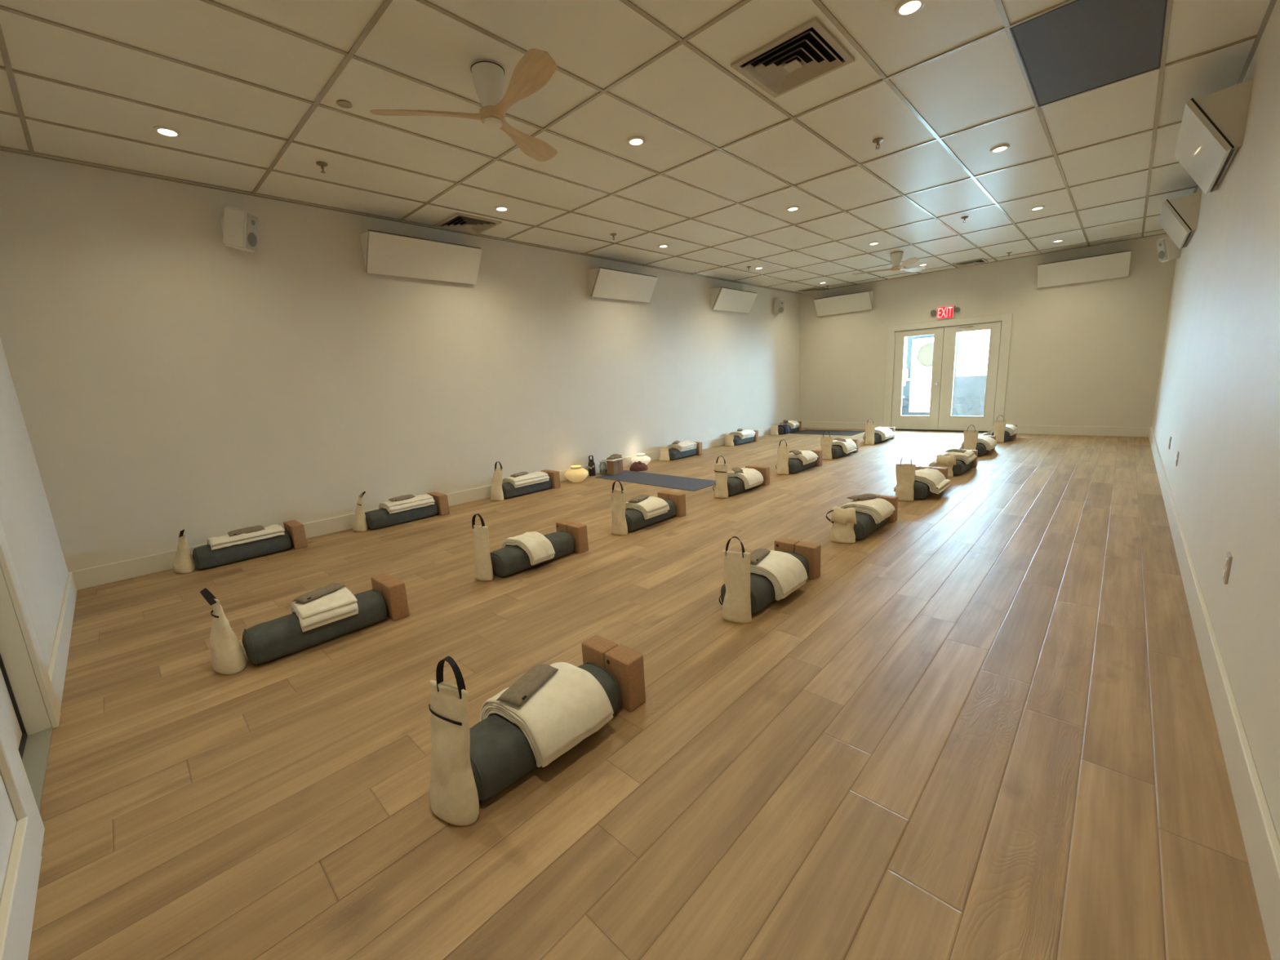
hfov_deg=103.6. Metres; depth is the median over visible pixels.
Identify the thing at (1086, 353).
wall
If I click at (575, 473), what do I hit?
pot
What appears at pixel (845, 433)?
yoga mat
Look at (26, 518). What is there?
wall
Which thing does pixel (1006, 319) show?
trim
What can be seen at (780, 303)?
grille
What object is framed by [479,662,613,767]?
folded blanket
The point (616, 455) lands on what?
pillow
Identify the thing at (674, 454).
bolster
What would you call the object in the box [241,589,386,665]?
bolster
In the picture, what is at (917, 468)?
pillow
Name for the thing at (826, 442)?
canvas bag
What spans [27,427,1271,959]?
floor
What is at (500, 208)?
recessed light
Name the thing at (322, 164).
sprinkler
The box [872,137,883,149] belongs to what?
sprinkler
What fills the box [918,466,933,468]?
block
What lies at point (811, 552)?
block
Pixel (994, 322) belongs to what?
trim
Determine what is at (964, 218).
sprinkler
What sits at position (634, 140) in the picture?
recessed light
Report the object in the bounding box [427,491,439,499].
block
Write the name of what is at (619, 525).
canvas bag
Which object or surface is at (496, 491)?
canvas bag
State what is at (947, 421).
door
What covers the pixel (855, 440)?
block
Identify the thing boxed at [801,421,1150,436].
baseboard
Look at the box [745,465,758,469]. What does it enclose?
block
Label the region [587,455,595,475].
drink bottle
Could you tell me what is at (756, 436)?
block
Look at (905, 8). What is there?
recessed light
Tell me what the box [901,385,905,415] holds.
screen
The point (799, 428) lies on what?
block
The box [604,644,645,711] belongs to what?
block
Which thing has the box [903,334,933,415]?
door
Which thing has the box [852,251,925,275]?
ceiling fan
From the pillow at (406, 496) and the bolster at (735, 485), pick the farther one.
the bolster at (735, 485)
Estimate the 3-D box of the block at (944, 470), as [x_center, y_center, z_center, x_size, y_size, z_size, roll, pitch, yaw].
[3.260,-0.027,5.489,0.141,0.216,0.095,8,15,43]
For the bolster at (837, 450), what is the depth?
7.60 m
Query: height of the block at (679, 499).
0.216 m
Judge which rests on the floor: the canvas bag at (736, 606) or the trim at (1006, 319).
the canvas bag at (736, 606)
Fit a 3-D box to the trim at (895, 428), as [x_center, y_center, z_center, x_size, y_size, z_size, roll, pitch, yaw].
[6.001,-0.993,10.091,1.810,0.022,0.160,8,15,43]
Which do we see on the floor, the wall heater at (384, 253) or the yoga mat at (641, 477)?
the yoga mat at (641, 477)
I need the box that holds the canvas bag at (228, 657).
[200,587,246,675]
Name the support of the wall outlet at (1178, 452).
attached to the wall at (1217, 400)
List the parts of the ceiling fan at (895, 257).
fan blade, fan blade, fan blade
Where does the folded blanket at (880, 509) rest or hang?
on the bolster at (866, 525)
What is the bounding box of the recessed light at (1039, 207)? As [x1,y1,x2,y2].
[1030,205,1044,210]
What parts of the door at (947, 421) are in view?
glass frame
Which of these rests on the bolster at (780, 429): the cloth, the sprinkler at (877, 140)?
the cloth
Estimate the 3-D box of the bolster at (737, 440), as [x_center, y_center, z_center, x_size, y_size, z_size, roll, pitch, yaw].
[1.962,-0.799,9.833,0.252,0.172,0.655,8,15,43]
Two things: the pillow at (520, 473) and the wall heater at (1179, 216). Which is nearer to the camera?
the wall heater at (1179, 216)
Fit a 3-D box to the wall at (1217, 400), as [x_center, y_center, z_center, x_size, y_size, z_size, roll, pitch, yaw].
[3.910,-1.181,3.346,0.150,3.243,12.485,8,15,43]
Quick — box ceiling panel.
[1009,0,1167,106]
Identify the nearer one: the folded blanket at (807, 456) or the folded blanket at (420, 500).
the folded blanket at (420, 500)
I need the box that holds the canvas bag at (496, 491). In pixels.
[490,461,503,501]
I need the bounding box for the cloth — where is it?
[777,425,788,434]
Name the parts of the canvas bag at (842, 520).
carry handle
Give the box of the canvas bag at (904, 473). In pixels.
[895,453,915,501]
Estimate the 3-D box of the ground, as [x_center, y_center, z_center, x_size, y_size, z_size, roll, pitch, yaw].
[15.854,-3.459,20.203,18.000,0.100,28.505,8,15,43]
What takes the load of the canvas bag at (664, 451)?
on the floor
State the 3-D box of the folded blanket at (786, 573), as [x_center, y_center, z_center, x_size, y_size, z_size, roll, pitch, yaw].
[0.779,0.563,3.069,0.382,0.192,0.311,7,15,40]
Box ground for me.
[902,383,930,412]
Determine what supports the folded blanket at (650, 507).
on the bolster at (635, 520)
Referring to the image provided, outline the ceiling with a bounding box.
[0,0,1276,293]
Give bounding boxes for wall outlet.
[1168,436,1171,448]
[1175,451,1179,466]
[1222,551,1232,584]
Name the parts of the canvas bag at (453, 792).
carry handle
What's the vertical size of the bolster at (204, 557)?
0.174 m
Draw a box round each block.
[283,520,298,533]
[287,522,307,549]
[370,572,394,595]
[379,577,409,621]
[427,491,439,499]
[433,493,449,515]
[540,469,551,474]
[546,470,560,488]
[555,520,573,532]
[567,522,588,553]
[581,635,617,669]
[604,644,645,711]
[606,460,617,475]
[617,459,622,473]
[657,490,672,499]
[668,492,686,516]
[694,441,702,454]
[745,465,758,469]
[752,430,758,441]
[755,466,769,485]
[774,537,799,552]
[794,541,821,579]
[797,421,801,431]
[811,449,822,466]
[848,438,858,453]
[877,494,897,522]
[886,426,895,439]
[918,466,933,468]
[931,466,947,479]
[969,449,977,467]
[985,435,995,450]
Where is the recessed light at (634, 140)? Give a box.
[626,136,645,146]
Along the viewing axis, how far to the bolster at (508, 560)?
3.64 m
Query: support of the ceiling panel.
in the ceiling
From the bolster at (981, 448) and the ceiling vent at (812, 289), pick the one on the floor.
the bolster at (981, 448)
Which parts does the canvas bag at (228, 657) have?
carry handle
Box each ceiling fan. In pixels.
[369,48,557,161]
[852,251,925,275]
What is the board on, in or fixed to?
on the block at (611, 466)
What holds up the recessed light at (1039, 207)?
in the ceiling
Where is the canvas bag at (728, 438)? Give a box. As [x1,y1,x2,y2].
[724,434,733,446]
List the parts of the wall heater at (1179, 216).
heating panel, plate, rail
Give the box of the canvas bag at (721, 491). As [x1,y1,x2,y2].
[712,455,728,498]
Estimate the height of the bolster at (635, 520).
0.174 m
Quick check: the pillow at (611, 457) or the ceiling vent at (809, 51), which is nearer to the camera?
the ceiling vent at (809, 51)
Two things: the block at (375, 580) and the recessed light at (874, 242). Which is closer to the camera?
the block at (375, 580)
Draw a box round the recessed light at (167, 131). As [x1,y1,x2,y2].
[152,125,181,137]
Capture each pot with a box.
[564,465,588,482]
[631,453,650,464]
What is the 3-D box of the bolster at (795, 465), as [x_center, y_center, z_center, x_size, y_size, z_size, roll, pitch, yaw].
[2.172,-0.229,6.908,0.252,0.173,0.691,8,15,43]
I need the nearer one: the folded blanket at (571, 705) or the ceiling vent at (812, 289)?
the folded blanket at (571, 705)
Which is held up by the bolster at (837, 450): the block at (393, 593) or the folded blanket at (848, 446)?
the folded blanket at (848, 446)
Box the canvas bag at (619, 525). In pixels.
[610,480,627,535]
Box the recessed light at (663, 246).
[658,244,668,248]
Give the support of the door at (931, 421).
in the wall at (1086, 353)
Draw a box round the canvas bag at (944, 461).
[935,454,955,476]
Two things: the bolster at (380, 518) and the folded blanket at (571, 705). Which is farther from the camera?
the bolster at (380, 518)
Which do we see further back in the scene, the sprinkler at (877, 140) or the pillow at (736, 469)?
the pillow at (736, 469)
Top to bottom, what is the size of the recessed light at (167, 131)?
0.013 m
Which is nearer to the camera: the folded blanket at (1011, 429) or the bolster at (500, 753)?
the bolster at (500, 753)
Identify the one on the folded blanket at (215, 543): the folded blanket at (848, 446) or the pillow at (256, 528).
the pillow at (256, 528)
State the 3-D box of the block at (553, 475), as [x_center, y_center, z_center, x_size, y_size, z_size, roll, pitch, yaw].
[-1.125,-0.007,6.584,0.141,0.216,0.095,8,15,43]
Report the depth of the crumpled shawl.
7.47 m
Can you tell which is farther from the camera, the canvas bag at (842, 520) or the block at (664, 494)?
the block at (664, 494)
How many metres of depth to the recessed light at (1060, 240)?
7.61 m
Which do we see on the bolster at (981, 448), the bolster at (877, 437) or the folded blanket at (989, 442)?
the folded blanket at (989, 442)
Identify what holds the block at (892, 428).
on the floor
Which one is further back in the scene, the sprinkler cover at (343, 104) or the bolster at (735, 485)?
the bolster at (735, 485)
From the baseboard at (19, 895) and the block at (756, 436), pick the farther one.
the block at (756, 436)
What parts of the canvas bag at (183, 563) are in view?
carry handle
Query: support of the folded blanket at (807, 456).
on the bolster at (795, 465)
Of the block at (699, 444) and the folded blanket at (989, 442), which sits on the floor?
the block at (699, 444)
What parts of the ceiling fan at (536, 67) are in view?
fan blade, fan blade, fan blade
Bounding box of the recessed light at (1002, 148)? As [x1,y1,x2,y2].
[990,144,1009,153]
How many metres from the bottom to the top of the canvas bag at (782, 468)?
0.461 m
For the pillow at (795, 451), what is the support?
on the folded blanket at (807, 456)
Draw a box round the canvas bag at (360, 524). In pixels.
[352,491,367,532]
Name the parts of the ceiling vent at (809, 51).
plate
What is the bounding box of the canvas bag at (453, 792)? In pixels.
[428,656,479,826]
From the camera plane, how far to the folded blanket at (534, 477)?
6.24 m
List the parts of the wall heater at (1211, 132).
heating panel, plate, plate, rail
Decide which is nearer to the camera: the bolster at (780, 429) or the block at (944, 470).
the block at (944, 470)
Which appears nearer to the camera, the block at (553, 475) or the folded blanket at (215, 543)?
the folded blanket at (215, 543)
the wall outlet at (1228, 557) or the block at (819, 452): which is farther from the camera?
the block at (819, 452)
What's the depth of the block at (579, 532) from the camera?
4.00 m
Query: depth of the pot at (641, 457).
7.83 m
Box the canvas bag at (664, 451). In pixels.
[658,447,670,461]
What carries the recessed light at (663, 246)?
in the ceiling
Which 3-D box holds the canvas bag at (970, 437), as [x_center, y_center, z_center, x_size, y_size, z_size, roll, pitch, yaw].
[4.668,-0.550,7.116,0.176,0.456,0.090,3,13,27]
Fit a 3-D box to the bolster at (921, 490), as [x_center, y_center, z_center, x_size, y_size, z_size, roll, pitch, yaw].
[2.945,0.054,5.273,0.249,0.175,0.660,8,15,43]
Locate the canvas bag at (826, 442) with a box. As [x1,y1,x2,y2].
[820,431,832,459]
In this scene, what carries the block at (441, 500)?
on the floor
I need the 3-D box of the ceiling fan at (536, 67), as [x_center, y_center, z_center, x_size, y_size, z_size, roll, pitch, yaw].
[-0.731,-2.128,2.764,1.062,0.276,1.121,8,15,43]
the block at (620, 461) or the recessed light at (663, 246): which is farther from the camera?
the block at (620, 461)
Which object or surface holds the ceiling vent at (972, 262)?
in the ceiling
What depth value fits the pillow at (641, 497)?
4.63 m
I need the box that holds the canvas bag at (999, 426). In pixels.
[993,415,1006,442]
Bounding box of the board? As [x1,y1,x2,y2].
[601,457,627,461]
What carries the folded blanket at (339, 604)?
on the bolster at (276, 638)
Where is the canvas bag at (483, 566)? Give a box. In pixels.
[471,513,493,581]
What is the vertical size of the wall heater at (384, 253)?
0.371 m
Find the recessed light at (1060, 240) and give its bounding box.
[1052,239,1063,242]
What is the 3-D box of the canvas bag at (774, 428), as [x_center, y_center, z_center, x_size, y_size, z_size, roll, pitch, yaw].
[2.897,-1.074,10.869,0.172,0.207,0.092,3,13,27]
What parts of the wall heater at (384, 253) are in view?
plate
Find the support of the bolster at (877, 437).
on the floor
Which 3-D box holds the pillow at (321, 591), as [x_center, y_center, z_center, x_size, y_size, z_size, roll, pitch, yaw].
[-1.811,0.632,2.845,0.102,0.035,0.244,2,12,25]
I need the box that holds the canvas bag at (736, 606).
[719,536,751,623]
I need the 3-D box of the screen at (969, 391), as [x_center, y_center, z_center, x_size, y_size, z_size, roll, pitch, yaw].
[7.140,-2.088,10.005,1.610,2.120,0.060,8,15,43]
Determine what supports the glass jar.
on the floor
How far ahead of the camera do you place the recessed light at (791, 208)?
5.42 m
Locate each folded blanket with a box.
[207,524,284,550]
[289,586,358,631]
[378,493,435,514]
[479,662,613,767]
[500,531,555,565]
[502,471,549,488]
[625,496,669,519]
[666,440,697,451]
[727,467,763,489]
[728,429,755,439]
[750,550,807,600]
[778,420,799,428]
[788,450,817,465]
[831,438,857,453]
[840,497,894,524]
[862,426,894,440]
[893,468,951,493]
[928,448,977,466]
[959,435,996,450]
[983,423,1017,435]
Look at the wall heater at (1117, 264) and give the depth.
8.07 m
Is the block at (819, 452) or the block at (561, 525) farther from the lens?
the block at (819, 452)
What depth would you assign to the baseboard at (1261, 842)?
1.55 m
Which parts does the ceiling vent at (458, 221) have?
plate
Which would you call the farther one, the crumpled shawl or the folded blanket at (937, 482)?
the crumpled shawl
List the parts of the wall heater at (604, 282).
plate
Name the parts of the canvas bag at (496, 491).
carry handle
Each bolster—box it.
[191,530,291,569]
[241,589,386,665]
[364,502,437,529]
[469,662,620,802]
[489,530,574,577]
[502,477,551,498]
[625,498,676,532]
[668,448,697,460]
[715,476,762,496]
[720,551,808,614]
[733,435,754,445]
[777,424,798,434]
[788,457,817,473]
[831,444,853,458]
[853,511,889,540]
[864,432,889,444]
[913,480,933,499]
[951,459,973,475]
[975,442,988,456]
[991,431,1013,441]
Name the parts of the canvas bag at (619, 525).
carry handle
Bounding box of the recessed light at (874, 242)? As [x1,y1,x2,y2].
[868,241,879,244]
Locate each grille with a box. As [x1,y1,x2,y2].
[245,213,257,251]
[777,300,785,314]
[1156,239,1166,262]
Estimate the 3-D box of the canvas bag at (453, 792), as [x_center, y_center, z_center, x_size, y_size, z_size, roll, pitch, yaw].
[-0.604,0.806,1.567,0.187,0.526,0.107,3,13,27]
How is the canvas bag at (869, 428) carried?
on the floor
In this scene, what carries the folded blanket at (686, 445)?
on the bolster at (674, 454)
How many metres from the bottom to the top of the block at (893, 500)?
0.216 m
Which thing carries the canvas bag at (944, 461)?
on the floor
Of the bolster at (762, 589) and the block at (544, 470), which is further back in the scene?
the block at (544, 470)
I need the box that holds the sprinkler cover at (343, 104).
[336,100,352,108]
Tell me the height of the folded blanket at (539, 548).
0.194 m
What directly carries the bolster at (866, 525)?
on the floor
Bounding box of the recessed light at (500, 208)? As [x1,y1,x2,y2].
[494,205,508,211]
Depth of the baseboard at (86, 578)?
4.81 m
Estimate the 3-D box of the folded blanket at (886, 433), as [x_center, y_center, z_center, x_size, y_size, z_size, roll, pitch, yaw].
[4.309,-0.842,9.102,0.416,0.202,0.472,8,15,43]
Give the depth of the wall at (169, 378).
4.66 m
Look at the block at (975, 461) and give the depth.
6.41 m
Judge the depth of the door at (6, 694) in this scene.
2.02 m
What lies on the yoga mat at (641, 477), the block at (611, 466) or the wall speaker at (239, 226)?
the block at (611, 466)
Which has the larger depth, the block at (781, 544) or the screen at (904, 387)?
the screen at (904, 387)
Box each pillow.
[227,525,265,537]
[292,582,346,603]
[388,494,415,502]
[496,663,558,706]
[509,471,528,476]
[605,455,615,459]
[610,453,622,458]
[627,494,649,502]
[671,440,679,444]
[731,466,743,473]
[750,548,770,563]
[789,449,802,454]
[833,437,846,441]
[846,493,878,501]
[915,466,927,470]
[945,448,966,453]
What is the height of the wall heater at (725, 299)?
0.371 m
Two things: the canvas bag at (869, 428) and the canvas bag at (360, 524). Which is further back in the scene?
the canvas bag at (869, 428)
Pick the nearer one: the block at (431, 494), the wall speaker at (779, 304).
the block at (431, 494)
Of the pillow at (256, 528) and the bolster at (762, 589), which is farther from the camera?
the pillow at (256, 528)
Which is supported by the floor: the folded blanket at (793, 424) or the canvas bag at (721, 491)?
the canvas bag at (721, 491)
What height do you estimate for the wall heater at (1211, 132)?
0.371 m
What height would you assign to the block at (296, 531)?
0.216 m
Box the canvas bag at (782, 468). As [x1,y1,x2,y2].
[775,439,788,475]
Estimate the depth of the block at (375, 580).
3.10 m
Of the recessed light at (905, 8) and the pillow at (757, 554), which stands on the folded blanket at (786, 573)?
the pillow at (757, 554)
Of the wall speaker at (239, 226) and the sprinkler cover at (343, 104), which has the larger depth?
the wall speaker at (239, 226)
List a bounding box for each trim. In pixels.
[0,520,60,854]
[22,726,53,813]
[883,313,1013,426]
[894,428,987,432]
[901,321,996,431]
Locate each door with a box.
[0,653,27,759]
[891,327,944,430]
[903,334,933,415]
[937,321,1001,431]
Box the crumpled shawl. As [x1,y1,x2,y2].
[629,461,648,471]
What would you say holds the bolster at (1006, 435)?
on the floor
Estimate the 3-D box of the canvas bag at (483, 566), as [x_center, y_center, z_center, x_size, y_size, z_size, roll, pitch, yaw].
[-1.116,0.471,3.528,0.152,0.471,0.093,3,13,27]
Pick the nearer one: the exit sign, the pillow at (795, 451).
the pillow at (795, 451)
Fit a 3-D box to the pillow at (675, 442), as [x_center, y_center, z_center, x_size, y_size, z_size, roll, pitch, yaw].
[0.608,-0.635,8.455,0.103,0.033,0.244,0,12,15]
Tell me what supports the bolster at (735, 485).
on the floor
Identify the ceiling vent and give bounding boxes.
[435,212,502,234]
[730,16,854,97]
[795,287,825,293]
[951,257,988,266]
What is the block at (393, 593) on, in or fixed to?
on the floor
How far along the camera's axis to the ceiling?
3.38 m
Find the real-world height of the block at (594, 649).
0.216 m
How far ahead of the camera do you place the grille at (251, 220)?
4.21 m
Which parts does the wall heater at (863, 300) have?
plate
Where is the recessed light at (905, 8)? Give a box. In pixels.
[894,0,925,17]
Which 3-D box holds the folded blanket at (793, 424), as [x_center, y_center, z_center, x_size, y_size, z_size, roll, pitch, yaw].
[3.311,-1.226,11.207,0.408,0.191,0.312,8,15,43]
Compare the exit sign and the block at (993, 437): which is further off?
the exit sign
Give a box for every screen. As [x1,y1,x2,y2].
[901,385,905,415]
[951,332,986,415]
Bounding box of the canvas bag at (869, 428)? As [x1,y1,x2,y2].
[864,417,875,444]
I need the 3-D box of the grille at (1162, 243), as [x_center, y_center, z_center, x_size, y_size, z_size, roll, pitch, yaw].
[7.051,-3.100,6.810,0.072,0.269,0.128,0,12,14]
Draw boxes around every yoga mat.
[595,470,715,491]
[791,429,865,435]
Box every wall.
[0,151,799,572]
[0,337,68,901]
[798,233,1176,427]
[1151,0,1279,843]
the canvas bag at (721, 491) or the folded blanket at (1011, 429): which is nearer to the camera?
the canvas bag at (721, 491)
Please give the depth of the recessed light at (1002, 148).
4.17 m
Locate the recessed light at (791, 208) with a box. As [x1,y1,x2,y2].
[786,205,799,211]
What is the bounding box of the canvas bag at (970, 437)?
[963,425,978,449]
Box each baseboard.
[0,571,77,959]
[71,426,770,590]
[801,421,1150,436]
[1148,426,1279,959]
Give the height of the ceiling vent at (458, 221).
0.030 m
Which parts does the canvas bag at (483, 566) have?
carry handle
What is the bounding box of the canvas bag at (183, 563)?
[172,528,195,573]
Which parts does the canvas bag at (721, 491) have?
carry handle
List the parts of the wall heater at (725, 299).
plate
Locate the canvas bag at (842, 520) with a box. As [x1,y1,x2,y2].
[826,506,857,543]
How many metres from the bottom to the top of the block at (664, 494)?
0.216 m
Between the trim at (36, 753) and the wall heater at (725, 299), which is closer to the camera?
the trim at (36, 753)
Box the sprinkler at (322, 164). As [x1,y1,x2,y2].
[315,161,328,173]
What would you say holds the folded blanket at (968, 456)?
on the bolster at (961, 466)
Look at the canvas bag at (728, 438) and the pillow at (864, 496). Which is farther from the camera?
the canvas bag at (728, 438)
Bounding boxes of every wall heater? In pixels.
[360,229,481,284]
[587,266,657,302]
[710,287,757,313]
[813,290,873,316]
[1037,250,1131,288]
[1158,191,1202,248]
[1173,78,1253,194]
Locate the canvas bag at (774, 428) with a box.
[770,425,777,435]
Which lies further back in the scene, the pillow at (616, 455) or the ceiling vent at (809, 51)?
the pillow at (616, 455)
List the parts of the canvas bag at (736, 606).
carry handle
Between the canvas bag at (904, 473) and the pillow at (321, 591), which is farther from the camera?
the canvas bag at (904, 473)
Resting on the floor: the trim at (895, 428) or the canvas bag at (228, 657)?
the canvas bag at (228, 657)
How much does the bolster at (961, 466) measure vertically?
0.174 m
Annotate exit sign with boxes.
[930,305,959,319]
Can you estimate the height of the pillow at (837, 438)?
0.048 m
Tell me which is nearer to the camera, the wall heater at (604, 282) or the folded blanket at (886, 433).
the wall heater at (604, 282)
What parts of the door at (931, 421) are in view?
glass frame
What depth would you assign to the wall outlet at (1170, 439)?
4.83 m
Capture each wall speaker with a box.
[219,205,257,253]
[773,298,785,315]
[1156,235,1181,262]
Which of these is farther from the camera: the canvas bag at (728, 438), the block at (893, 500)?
the canvas bag at (728, 438)
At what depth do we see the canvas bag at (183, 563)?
4.04 m
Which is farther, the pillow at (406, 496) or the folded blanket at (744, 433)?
the folded blanket at (744, 433)
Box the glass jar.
[599,461,607,473]
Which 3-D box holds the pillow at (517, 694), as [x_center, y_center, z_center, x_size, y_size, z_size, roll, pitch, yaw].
[-0.414,0.750,1.873,0.103,0.034,0.244,2,12,25]
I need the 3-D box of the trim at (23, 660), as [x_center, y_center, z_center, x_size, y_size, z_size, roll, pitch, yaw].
[-2.319,0.049,1.619,1.060,2.170,0.170,8,15,43]
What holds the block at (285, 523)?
on the floor
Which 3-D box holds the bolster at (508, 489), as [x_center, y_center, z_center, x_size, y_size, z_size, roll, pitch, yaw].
[-1.457,0.079,6.348,0.251,0.175,0.716,8,15,43]
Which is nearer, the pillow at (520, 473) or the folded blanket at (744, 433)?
the pillow at (520, 473)
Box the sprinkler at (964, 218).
[960,216,968,222]
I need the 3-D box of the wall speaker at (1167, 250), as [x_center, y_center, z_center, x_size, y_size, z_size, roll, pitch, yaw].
[7.137,-3.121,6.785,0.251,0.333,0.186,0,12,14]
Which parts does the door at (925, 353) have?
pull handle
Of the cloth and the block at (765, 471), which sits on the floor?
the block at (765, 471)
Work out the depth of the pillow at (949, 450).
6.24 m
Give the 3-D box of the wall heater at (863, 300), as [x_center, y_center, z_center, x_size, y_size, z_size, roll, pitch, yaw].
[4.322,-3.756,10.738,1.160,0.371,0.266,8,15,43]
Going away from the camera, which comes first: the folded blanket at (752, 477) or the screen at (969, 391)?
the folded blanket at (752, 477)
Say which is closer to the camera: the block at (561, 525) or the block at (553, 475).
the block at (561, 525)

